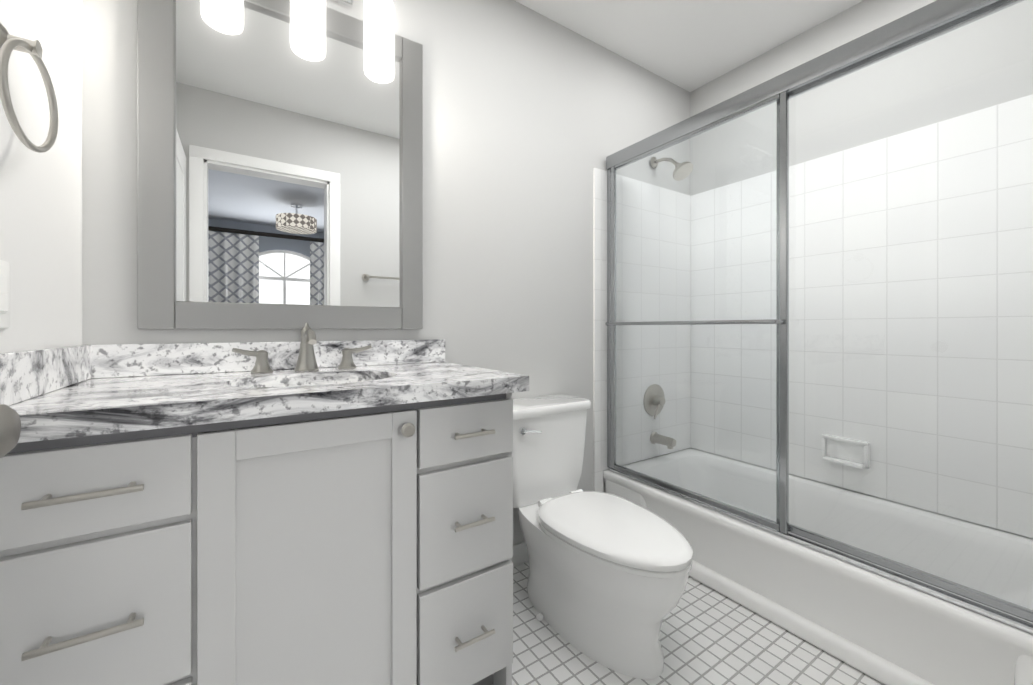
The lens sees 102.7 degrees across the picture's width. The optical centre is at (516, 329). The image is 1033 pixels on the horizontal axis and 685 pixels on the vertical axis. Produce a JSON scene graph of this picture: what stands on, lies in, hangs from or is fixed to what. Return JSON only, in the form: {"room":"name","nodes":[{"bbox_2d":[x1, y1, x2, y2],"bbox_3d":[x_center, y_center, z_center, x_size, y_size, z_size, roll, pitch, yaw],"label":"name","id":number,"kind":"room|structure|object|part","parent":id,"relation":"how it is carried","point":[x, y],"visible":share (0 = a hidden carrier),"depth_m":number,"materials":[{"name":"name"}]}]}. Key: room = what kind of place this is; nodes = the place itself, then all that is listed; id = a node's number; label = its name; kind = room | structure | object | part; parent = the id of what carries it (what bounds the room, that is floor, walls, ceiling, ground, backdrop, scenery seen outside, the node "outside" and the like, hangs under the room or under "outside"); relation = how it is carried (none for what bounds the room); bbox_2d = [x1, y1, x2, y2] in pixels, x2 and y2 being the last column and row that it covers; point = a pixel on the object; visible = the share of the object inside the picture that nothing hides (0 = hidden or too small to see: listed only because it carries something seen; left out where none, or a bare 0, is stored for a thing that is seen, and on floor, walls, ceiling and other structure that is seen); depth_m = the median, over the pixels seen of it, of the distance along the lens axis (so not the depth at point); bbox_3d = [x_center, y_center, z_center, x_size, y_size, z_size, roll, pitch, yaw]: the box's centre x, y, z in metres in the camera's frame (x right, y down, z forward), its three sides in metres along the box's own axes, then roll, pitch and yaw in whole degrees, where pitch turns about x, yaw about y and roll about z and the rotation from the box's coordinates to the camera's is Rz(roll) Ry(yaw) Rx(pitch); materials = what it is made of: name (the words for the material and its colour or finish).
{"room":"bathroom","nodes":[
{"label":"bathroom","id":0,"kind":"room"},
{"bbox_2d":[0,404,20,457],"bbox_3d":[-0.389,0.010,0.118,0.119,2.018,0.808,0,0,-33],"label":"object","id":1,"kind":"structure","parent":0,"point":[10,426],"depth_m":0.43,"materials":[{"name":"silver metal"}]},
{"bbox_2d":[0,0,81,352],"bbox_3d":[-0.696,-0.199,0.315,0.120,2.460,1.720,0,0,-33],"label":"wall","id":2,"kind":"structure","parent":0,"point":[41,223],"depth_m":0.86,"materials":[{"name":"white paint"}]},
{"bbox_2d":[0,260,9,327],"bbox_3d":[-0.867,-0.059,0.694,0.010,0.116,0.072,0,0,-33],"label":"switch plate","id":3,"kind":"object","parent":2,"relation":"attached to","point":[4,294],"visible":1,"depth_m":0.70,"materials":[{"name":"white plastic"}]},
{"bbox_2d":[0,23,57,152],"bbox_3d":[-0.849,-0.412,0.706,0.054,0.204,0.177,0,0,-33],"label":"towel ring","id":4,"kind":"object","parent":2,"relation":"attached to","point":[9,44],"visible":1,"depth_m":0.70,"materials":[{"name":"silver metal"}]},
{"bbox_2d":[82,0,689,544],"bbox_3d":[-0.069,-0.201,1.833,2.840,2.460,0.120,0,0,-33],"label":"wall","id":5,"kind":"structure","parent":0,"point":[532,118],"depth_m":1.73,"materials":[{"name":"grey paint"}]},
{"bbox_2d":[137,0,422,328],"bbox_3d":[-0.688,-0.530,1.332,0.795,1.060,0.028,0,0,-33],"label":"mirror","id":6,"kind":"object","parent":5,"relation":"attached to","point":[279,183],"visible":0.88,"depth_m":1.29,"materials":[{"name":"grey mirror"}]},
{"bbox_2d":[201,0,394,82],"bbox_3d":[-0.646,-1.028,1.273,0.568,0.393,0.171,0,0,-33],"label":"sconce","id":7,"kind":"object","parent":5,"relation":"attached to","point":[348,3],"depth_m":1.25,"materials":[{"name":"white glass"}]},
{"bbox_3d":[-0.626,-0.951,1.242,0.516,0.238,0.096,0,0,-33],"label":"vanity light fixture shade","id":8,"kind":"part","parent":7,"relation":"part of","materials":[{"name":"white glass"}]},
{"bbox_2d":[512,541,527,566],"bbox_3d":[0.040,0.984,1.826,0.823,0.090,0.012,0,0,-33],"label":"baseboard","id":9,"kind":"structure","parent":5,"relation":"attached to","point":[520,555],"depth_m":1.79,"materials":[{"name":"white paint"}]},
{"bbox_2d":[593,168,690,491],"bbox_3d":[0.719,0.114,2.274,0.800,1.830,0.012,0,0,-33],"label":"wall tile","id":10,"kind":"structure","parent":5,"relation":"attached to","point":[681,208],"depth_m":2.24,"materials":[{"name":"white tile"}]},
{"bbox_2d":[643,157,692,448],"bbox_3d":[0.827,-0.159,2.201,0.176,1.594,0.227,0,0,-33],"label":"shower fixtures","id":11,"kind":"object","parent":10,"relation":"attached to","point":[655,390],"depth_m":2.25,"materials":[{"name":"silver metal"}]},
{"bbox_2d":[605,0,1032,633],"bbox_3d":[0.889,-0.078,1.434,0.092,1.584,1.575,0,0,-33],"label":"shower door frame","id":12,"kind":"object","parent":5,"relation":"attached to","point":[931,22],"visible":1,"depth_m":1.40,"materials":[{"name":"silver metal"}]},
{"bbox_2d":[492,562,884,684],"bbox_3d":[0.406,1.060,1.116,2.840,0.060,1.840,0,0,-33],"label":"floor","id":13,"kind":"structure","parent":0,"point":[708,635],"depth_m":1.31,"materials":[{"name":"tile"}]},
{"bbox_2d":[0,339,528,684],"bbox_3d":[-0.538,0.535,1.095,0.997,0.990,0.593,0,0,-33],"label":"bathroom vanity","id":14,"kind":"object","parent":13,"relation":"on","point":[367,546],"depth_m":0.84,"materials":[{"name":"grey paint"}]},
{"bbox_3d":[-0.540,0.173,1.098,0.997,0.266,0.584,0,0,-33],"label":"bathroom vanity top","id":15,"kind":"part","parent":14,"relation":"part of","materials":[{"name":"white stone"}]},
{"bbox_2d":[232,323,371,373],"bbox_3d":[-0.619,0.054,1.233,0.381,0.147,0.174,0,0,-33],"label":"faucet","id":16,"kind":"object","parent":14,"relation":"on","point":[306,360],"visible":1,"depth_m":1.25,"materials":[{"name":"silver metal"}]},
{"bbox_2d":[512,394,692,679],"bbox_3d":[0.251,0.667,1.486,0.434,0.726,0.804,0,0,-33],"label":"toilet","id":17,"kind":"object","parent":13,"relation":"on","point":[608,575],"visible":0.94,"depth_m":1.34,"materials":[{"name":"white ceramic"}]},
{"bbox_2d":[603,448,1032,684],"bbox_3d":[1.181,0.872,1.628,0.738,0.315,1.596,0,0,-33],"label":"bathtub","id":18,"kind":"object","parent":13,"relation":"on","point":[883,629],"visible":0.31,"depth_m":1.44,"materials":[{"name":"white ceramic"}]},
{"bbox_2d":[515,0,863,91],"bbox_3d":[0.406,-1.460,1.114,2.840,0.060,1.840,0,0,-33],"label":"ceiling","id":19,"kind":"structure","parent":0,"point":[690,45],"depth_m":1.96,"materials":[{"name":"white paint"}]},
{"bbox_2d":[690,0,1032,538],"bbox_3d":[1.540,-0.201,1.865,0.120,2.460,1.600,0,0,-33],"label":"wall","id":20,"kind":"structure","parent":0,"point":[862,18],"depth_m":1.80,"materials":[{"name":"grey paint"}]},
{"bbox_2d":[691,94,1032,537],"bbox_3d":[1.485,-0.044,1.828,0.012,1.513,1.576,0,0,-33],"label":"wall tile","id":21,"kind":"structure","parent":20,"relation":"attached to","point":[902,232],"depth_m":1.71,"materials":[{"name":"white tile"}]},
{"bbox_2d":[821,434,869,468],"bbox_3d":[1.445,0.539,1.826,0.058,0.110,0.170,0,0,-33],"label":"soap dish","id":22,"kind":"object","parent":21,"relation":"attached to","point":[853,452],"depth_m":1.83,"materials":[{"name":"white ceramic"}]}
]}

